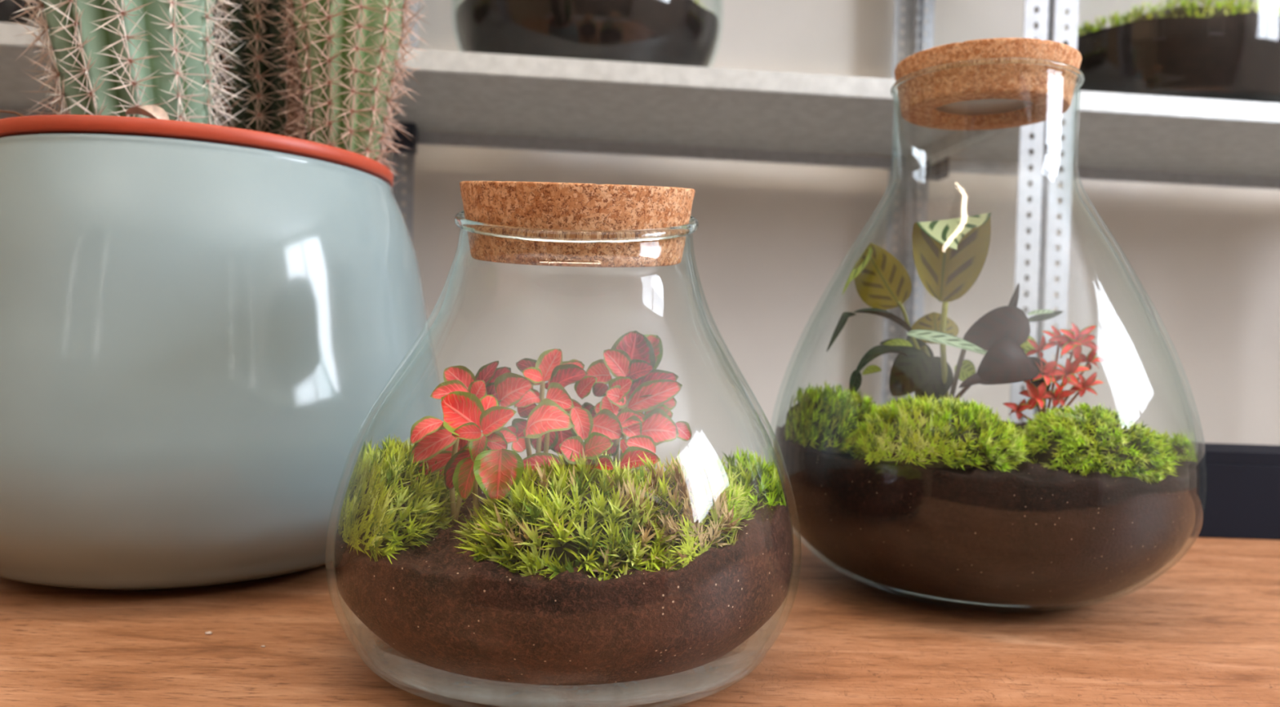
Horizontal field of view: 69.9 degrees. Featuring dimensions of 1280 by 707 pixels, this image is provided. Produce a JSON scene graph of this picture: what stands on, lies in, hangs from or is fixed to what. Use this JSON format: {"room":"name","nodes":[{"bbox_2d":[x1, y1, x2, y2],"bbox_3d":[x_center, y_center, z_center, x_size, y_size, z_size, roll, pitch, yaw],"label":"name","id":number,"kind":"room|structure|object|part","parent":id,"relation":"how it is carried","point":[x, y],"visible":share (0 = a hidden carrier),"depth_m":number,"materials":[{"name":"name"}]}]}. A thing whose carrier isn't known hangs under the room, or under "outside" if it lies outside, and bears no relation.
{"room":"plant shop","nodes":[
{"label":"plant shop","id":0,"kind":"room"},
{"bbox_2d":[53,0,1279,472],"bbox_3d":[-0.132,-0.347,1.633,4.092,2.457,0.078,2,1,-6],"label":"wall","id":1,"kind":"structure","parent":0,"point":[769,240],"depth_m":1.64,"materials":[{"name":"white paint"}]},
{"bbox_3d":[0.011,0.940,-0.073,4.768,0.062,4.142,2,1,0],"label":"floor","id":2,"kind":"structure","parent":0,"visible":0},
{"bbox_2d":[0,22,391,168],"bbox_3d":[-0.824,-0.206,1.238,0.872,2.143,0.444,2,1,-6],"label":"shelving unit","id":3,"kind":"object","parent":2,"relation":"on","point":[15,85],"visible":0.02,"depth_m":1.24,"materials":[{"name":"metal"}]},
{"bbox_3d":[-0.840,-0.365,1.441,0.860,0.019,0.009,2,1,-6],"label":"rail","id":4,"kind":"part","parent":3,"relation":"part of","materials":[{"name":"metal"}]},
{"bbox_3d":[-0.428,-0.197,1.487,0.032,2.143,0.032,2,1,-6],"label":"post","id":5,"kind":"part","parent":3,"relation":"part of","materials":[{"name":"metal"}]},
{"bbox_2d":[0,524,1279,706],"bbox_3d":[-0.132,0.520,0.545,2.402,0.752,0.705,2,1,0],"label":"wooden table","id":6,"kind":"object","parent":2,"relation":"on","point":[1206,632],"visible":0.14,"depth_m":0.46,"materials":[{"name":"brown wood"}]},
{"bbox_2d":[0,133,443,590],"bbox_3d":[-0.303,0.007,0.628,0.334,0.260,0.334,2,1,17],"label":"planter pot","id":7,"kind":"object","parent":6,"relation":"on","point":[198,339],"visible":0.88,"depth_m":0.49,"materials":[{"name":"blue ceramic"}]},
{"bbox_2d":[0,114,393,187],"bbox_3d":[-0.303,-0.007,0.627,0.252,0.251,0.252,2,1,0],"label":"nursery pot","id":8,"kind":"object","parent":7,"relation":"in","point":[54,123],"visible":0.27,"depth_m":0.51,"materials":[{"name":"plastic"}]},
{"bbox_3d":[-0.300,-0.088,0.626,0.217,0.023,0.217,2,1,0],"label":"potting soil","id":9,"kind":"object","parent":8,"relation":"in","visible":0},
{"bbox_2d":[0,110,24,115],"bbox_3d":[-0.375,-0.138,0.545,0.042,0.015,0.004,2,1,14],"label":"dry twig","id":10,"kind":"object","parent":9,"relation":"on","point":[1,111],"visible":0.4,"depth_m":0.55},
{"bbox_2d":[0,0,248,126],"bbox_3d":[-0.329,-0.235,0.573,0.165,0.318,0.130,2,1,-13],"label":"columnar cactus","id":11,"kind":"object","parent":9,"relation":"on","point":[110,57],"visible":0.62,"depth_m":0.55,"materials":[{"name":"green plant"}]},
{"bbox_2d":[125,104,169,119],"bbox_3d":[-0.287,-0.137,0.528,0.029,0.015,0.011,2,1,9],"label":"dry leaf","id":12,"kind":"object","parent":9,"relation":"on","point":[153,111],"visible":0.73,"depth_m":0.53,"materials":[{"name":"beige plant"}]},
{"bbox_2d":[211,0,298,136],"bbox_3d":[-0.294,-0.247,0.673,0.130,0.327,0.104,2,1,-3],"label":"columnar cactus","id":13,"kind":"object","parent":9,"relation":"on","point":[260,97],"visible":0.17,"depth_m":0.65,"materials":[{"name":"green plant"}]},
{"bbox_2d":[284,57,306,139],"bbox_3d":[-0.246,-0.151,0.657,0.017,0.117,0.017,2,1,0],"label":"columnar cactus","id":14,"kind":"object","parent":9,"relation":"on","point":[289,131],"visible":0.22,"depth_m":0.65,"materials":[{"name":"green plant"}]},
{"bbox_2d":[264,0,431,193],"bbox_3d":[-0.204,-0.222,0.639,0.116,0.284,0.099,2,1,-5],"label":"columnar cactus","id":15,"kind":"object","parent":9,"relation":"on","point":[348,50],"visible":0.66,"depth_m":0.63,"materials":[{"name":"green plant"}]},
{"bbox_2d":[324,209,801,706],"bbox_3d":[-0.033,0.033,0.449,0.226,0.230,0.226,1,1,-27],"label":"glass jar","id":16,"kind":"object","parent":6,"relation":"on","point":[489,229],"visible":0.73,"depth_m":0.39,"materials":[{"name":"clear glass"}]},
{"bbox_2d":[334,468,792,684],"bbox_3d":[-0.035,0.096,0.450,0.218,0.070,0.218,1,1,-42],"label":"potting soil","id":17,"kind":"object","parent":16,"relation":"in","point":[440,607],"visible":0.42,"depth_m":0.35,"materials":[{"name":"brown soil"}]},
{"bbox_2d":[337,433,472,564],"bbox_3d":[-0.109,0.062,0.409,0.065,0.051,0.093,2,1,0],"label":"moss cushion","id":18,"kind":"object","parent":17,"relation":"on","point":[385,510],"visible":0.98,"depth_m":0.39,"materials":[{"name":"green plant"}]},
{"bbox_2d":[407,360,511,524],"bbox_3d":[-0.081,0.039,0.419,0.023,0.073,0.051,2,1,44],"label":"plant","id":19,"kind":"object","parent":17,"relation":"on","point":[428,434],"visible":0.59,"depth_m":0.41,"materials":[{"name":"red plant"}]},
{"bbox_3d":[-0.083,0.055,0.408,0.004,0.041,0.005,2,1,0],"label":"stem","id":20,"kind":"part","parent":19,"relation":"part of","materials":[{"name":"green plant"}]},
{"bbox_3d":[-0.079,0.047,0.414,0.004,0.057,0.018,2,1,15],"label":"stem","id":21,"kind":"part","parent":19,"relation":"part of","materials":[{"name":"green plant"}]},
{"bbox_2d":[494,348,614,473],"bbox_3d":[-0.042,0.035,0.411,0.046,0.074,0.071,2,1,-18],"label":"plant","id":22,"kind":"object","parent":17,"relation":"on","point":[548,425],"visible":0.91,"depth_m":0.41,"materials":[{"name":"red plant"}]},
{"bbox_3d":[-0.049,0.052,0.411,0.002,0.039,0.024,2,1,8],"label":"stem","id":23,"kind":"part","parent":22,"relation":"part of","materials":[{"name":"plant"}]},
{"bbox_3d":[-0.047,0.042,0.425,0.003,0.058,0.009,2,1,7],"label":"stem","id":24,"kind":"part","parent":22,"relation":"part of","materials":[{"name":"plant"}]},
{"bbox_3d":[-0.044,0.046,0.418,0.004,0.050,0.013,1,1,-30],"label":"stem","id":25,"kind":"part","parent":22,"relation":"part of","materials":[{"name":"beige plant"}]},
{"bbox_2d":[453,447,714,582],"bbox_3d":[-0.023,0.070,0.386,0.110,0.060,0.090,2,1,0],"label":"moss cushion","id":26,"kind":"object","parent":17,"relation":"on","point":[556,517],"visible":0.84,"depth_m":0.36,"materials":[{"name":"green plant"}]},
{"bbox_2d":[440,391,524,522],"bbox_3d":[-0.065,0.047,0.386,0.037,0.062,0.041,2,1,0],"label":"plant","id":27,"kind":"object","parent":26,"relation":"on","point":[486,464],"visible":0.99,"depth_m":0.38,"materials":[{"name":"red plant"}]},
{"bbox_3d":[-0.068,0.055,0.384,0.005,0.045,0.002,2,1,0],"label":"stem","id":28,"kind":"part","parent":27,"relation":"part of","materials":[{"name":"plant"}]},
{"bbox_2d":[567,330,691,470],"bbox_3d":[-0.001,0.029,0.429,0.056,0.081,0.062,1,1,-36],"label":"plant","id":29,"kind":"object","parent":17,"relation":"on","point":[637,388],"visible":0.91,"depth_m":0.43,"materials":[{"name":"red plant"}]},
{"bbox_3d":[-0.011,0.050,0.436,0.003,0.039,0.018,2,1,1],"label":"stem","id":30,"kind":"part","parent":29,"relation":"part of","materials":[{"name":"plant"}]},
{"bbox_3d":[-0.010,0.046,0.439,0.004,0.045,0.012,2,1,-13],"label":"stem","id":31,"kind":"part","parent":29,"relation":"part of","materials":[{"name":"plant"}]},
{"bbox_3d":[-0.009,0.040,0.444,0.005,0.057,0.002,2,1,0],"label":"stem","id":32,"kind":"part","parent":29,"relation":"part of","materials":[{"name":"plant"}]},
{"bbox_2d":[607,449,744,571],"bbox_3d":[0.011,0.066,0.388,0.072,0.049,0.078,2,1,0],"label":"moss cushion","id":33,"kind":"object","parent":17,"relation":"on","point":[692,540],"visible":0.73,"depth_m":0.37,"materials":[{"name":"green plant"}]},
{"bbox_2d":[665,456,755,546],"bbox_3d":[0.029,0.063,0.391,0.048,0.039,0.054,2,1,0],"label":"moss cushion","id":34,"kind":"object","parent":17,"relation":"on","point":[738,503],"visible":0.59,"depth_m":0.39,"materials":[{"name":"green plant"}]},
{"bbox_2d":[699,444,786,510],"bbox_3d":[0.048,0.066,0.451,0.049,0.042,0.087,2,1,0],"label":"moss cushion","id":35,"kind":"object","parent":17,"relation":"on","point":[767,487],"visible":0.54,"depth_m":0.43,"materials":[{"name":"green plant"}]},
{"bbox_2d":[459,181,695,266],"bbox_3d":[-0.030,-0.064,0.445,0.113,0.051,0.112,2,1,0],"label":"cork stopper","id":36,"kind":"object","parent":16,"relation":"in","point":[524,204],"visible":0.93,"depth_m":0.40,"materials":[{"name":"brown wood"}]},
{"bbox_2d":[766,57,1208,612],"bbox_3d":[0.222,-0.011,0.605,0.267,0.331,0.267,2,1,21],"label":"glass jar","id":37,"kind":"object","parent":6,"relation":"on","point":[1073,69],"visible":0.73,"depth_m":0.55,"materials":[{"name":"clear glass"}]},
{"bbox_2d":[773,419,1199,605],"bbox_3d":[0.218,0.093,0.607,0.259,0.100,0.259,2,1,0],"label":"potting soil","id":38,"kind":"object","parent":37,"relation":"in","point":[1033,534],"visible":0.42,"depth_m":0.50,"materials":[{"name":"brown soil"}]},
{"bbox_2d":[783,380,881,457],"bbox_3d":[0.128,0.038,0.571,0.061,0.045,0.091,1,1,-29],"label":"moss cushion","id":39,"kind":"object","parent":38,"relation":"on","point":[825,420],"visible":0.87,"depth_m":0.55,"materials":[{"name":"green plant"}]},
{"bbox_2d":[849,391,1031,471],"bbox_3d":[0.171,0.043,0.525,0.100,0.044,0.070,2,1,21],"label":"moss cushion","id":40,"kind":"object","parent":38,"relation":"on","point":[924,432],"visible":1,"depth_m":0.50,"materials":[{"name":"green plant"}]},
{"bbox_2d":[826,212,1063,400],"bbox_3d":[0.195,-0.027,0.580,0.146,0.125,0.067,2,1,14],"label":"plant","id":41,"kind":"object","parent":38,"relation":"on","point":[950,255],"visible":0.98,"depth_m":0.58,"materials":[{"name":"green plant"}]},
{"bbox_2d":[1002,322,1110,424],"bbox_3d":[0.258,0.016,0.569,0.079,0.072,0.038,2,1,0],"label":"plant","id":42,"kind":"object","parent":38,"relation":"on","point":[1073,339],"visible":0.88,"depth_m":0.57,"materials":[{"name":"red plant"}]},
{"bbox_3d":[0.247,0.039,0.566,0.003,0.025,0.021,2,1,38],"label":"stem","id":43,"kind":"part","parent":42,"relation":"part of","materials":[{"name":"plant"}]},
{"bbox_3d":[0.253,0.025,0.578,0.003,0.053,0.009,2,1,-9],"label":"stem","id":44,"kind":"part","parent":42,"relation":"part of","materials":[{"name":"red plant"}]},
{"bbox_3d":[0.251,0.032,0.569,0.003,0.038,0.012,2,1,28],"label":"stem","id":45,"kind":"part","parent":42,"relation":"part of","materials":[{"name":"red plant"}]},
{"bbox_3d":[0.258,0.022,0.575,0.011,0.058,0.005,2,1,0],"label":"stem","id":46,"kind":"part","parent":42,"relation":"part of","materials":[{"name":"red plant"}]},
{"bbox_3d":[0.262,0.022,0.574,0.020,0.059,0.002,2,1,0],"label":"stem","id":47,"kind":"part","parent":42,"relation":"part of","materials":[{"name":"red plant"}]},
{"bbox_3d":[0.268,0.028,0.577,0.032,0.048,0.008,2,1,0],"label":"stem","id":48,"kind":"part","parent":42,"relation":"part of","materials":[{"name":"red plant"}]},
{"bbox_3d":[0.265,0.036,0.574,0.025,0.031,0.002,2,1,0],"label":"stem","id":49,"kind":"part","parent":42,"relation":"part of","materials":[{"name":"red plant"}]},
{"bbox_2d":[1011,401,1181,483],"bbox_3d":[0.259,0.053,0.533,0.095,0.052,0.088,2,1,0],"label":"moss cushion","id":50,"kind":"object","parent":38,"relation":"on","point":[1099,441],"visible":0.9,"depth_m":0.51,"materials":[{"name":"green plant"}]},
{"bbox_2d":[1153,429,1196,462],"bbox_3d":[0.331,0.067,0.580,0.033,0.038,0.073,2,1,0],"label":"moss cushion","id":51,"kind":"object","parent":38,"relation":"on","point":[1180,443],"visible":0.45,"depth_m":0.57,"materials":[{"name":"green plant"}]},
{"bbox_2d":[894,37,1081,130],"bbox_3d":[0.227,-0.174,0.603,0.115,0.030,0.115,2,1,0],"label":"cork stopper","id":52,"kind":"object","parent":37,"relation":"attached to","point":[988,96],"visible":0.98,"depth_m":0.57,"materials":[{"name":"beige wood"}]},
{"bbox_3d":[0.226,-0.166,0.603,0.064,0.001,0.064,2,1,0],"label":"recess plate","id":53,"kind":"part","parent":52,"relation":"part of","materials":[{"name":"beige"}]},
{"bbox_2d":[1188,442,1279,539],"bbox_3d":[0.647,0.127,0.832,0.558,0.075,0.081,2,1,0],"label":"box","id":54,"kind":"object","parent":6,"relation":"on","point":[1242,481],"visible":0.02,"depth_m":0.79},
{"bbox_3d":[0.648,0.094,0.832,0.558,0.010,0.081,2,1,0],"label":"lid","id":55,"kind":"part","parent":54,"relation":"part of","materials":[{"name":"black"}]},
{"bbox_2d":[383,0,1048,423],"bbox_3d":[0.050,-0.180,1.331,0.872,2.143,0.444,2,1,-6],"label":"shelving unit","id":56,"kind":"object","parent":2,"relation":"on","point":[465,95],"visible":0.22,"depth_m":1.33,"materials":[{"name":"metal"}]},
{"bbox_3d":[-0.389,-0.196,1.492,0.032,2.143,0.032,2,1,-6],"label":"post","id":57,"kind":"part","parent":56,"relation":"part of","materials":[{"name":"metal"}]},
{"bbox_2d":[451,8,724,64],"bbox_3d":[-0.070,-0.537,1.287,0.378,0.363,0.378,2,1,0],"label":"glass bowl","id":58,"kind":"object","parent":56,"relation":"on","point":[723,8],"visible":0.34,"depth_m":1.27,"materials":[{"name":"clear glass"}]},
{"bbox_2d":[455,0,719,66],"bbox_3d":[-0.074,-0.420,1.289,0.366,0.101,0.366,2,1,0],"label":"potting soil","id":59,"kind":"object","parent":58,"relation":"in","point":[664,32],"visible":0.71,"depth_m":1.14,"materials":[{"name":"brown soil"}]},
{"bbox_2d":[456,0,712,12],"bbox_3d":[-0.072,-0.465,1.289,0.366,0.061,0.365,3,1,44],"label":"moss cushion","id":60,"kind":"object","parent":59,"relation":"on","point":[696,1],"visible":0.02,"depth_m":1.20,"materials":[{"name":"green plant"}]},
{"bbox_3d":[0.033,-0.340,1.534,0.860,0.019,0.009,2,1,-6],"label":"rail","id":61,"kind":"part","parent":56,"relation":"part of","materials":[{"name":"metal"}]},
{"bbox_3d":[0.446,-0.171,1.580,0.032,2.143,0.032,2,1,-6],"label":"post","id":62,"kind":"part","parent":56,"relation":"part of","materials":[{"name":"metal"}]},
{"bbox_3d":[0.489,-0.165,1.171,0.032,2.143,0.032,2,1,-6],"label":"post","id":63,"kind":"part","parent":56,"relation":"part of","materials":[{"name":"metal"}]},
{"bbox_2d":[906,0,1279,422],"bbox_3d":[0.924,-0.155,1.424,0.872,2.143,0.444,2,1,-6],"label":"shelving unit","id":64,"kind":"object","parent":2,"relation":"on","point":[1126,134],"visible":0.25,"depth_m":1.37,"materials":[{"name":"metal"}]},
{"bbox_3d":[0.485,-0.170,1.585,0.032,2.143,0.032,2,1,-6],"label":"post","id":65,"kind":"part","parent":64,"relation":"part of","materials":[{"name":"metal"}]},
{"bbox_3d":[0.528,-0.164,1.175,0.032,2.143,0.032,2,1,-6],"label":"post","id":66,"kind":"part","parent":64,"relation":"part of","materials":[{"name":"metal"}]},
{"bbox_3d":[0.907,-0.314,1.626,0.860,0.019,0.009,2,1,-6],"label":"rail","id":67,"kind":"part","parent":64,"relation":"part of","materials":[{"name":"metal"}]},
{"bbox_3d":[0.781,-0.511,1.349,0.366,0.363,0.366,2,1,0],"label":"glass bowl","id":68,"kind":"object","parent":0,"visible":0},
{"bbox_2d":[1062,12,1279,102],"bbox_3d":[0.777,-0.410,1.351,0.355,0.132,0.355,2,1,0],"label":"potting soil","id":69,"kind":"object","parent":68,"relation":"in","point":[1236,56],"visible":0.66,"depth_m":1.20,"materials":[{"name":"brown soil"}]},
{"bbox_2d":[1063,0,1279,42],"bbox_3d":[0.779,-0.453,1.350,0.354,0.098,0.354,2,1,0],"label":"moss cushion","id":70,"kind":"object","parent":69,"relation":"on","point":[1227,8],"visible":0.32,"depth_m":1.21,"materials":[{"name":"green plant"}]},
{"bbox_3d":[-0.982,-0.557,1.233,0.348,0.347,0.347,2,1,0],"label":"glass bowl","id":71,"kind":"object","parent":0,"visible":0},
{"bbox_2d":[0,0,45,24],"bbox_3d":[-0.985,-0.463,1.234,0.337,0.131,0.337,2,1,0],"label":"potting soil","id":72,"kind":"object","parent":71,"relation":"in","point":[7,7],"visible":0.08,"depth_m":1.21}
]}

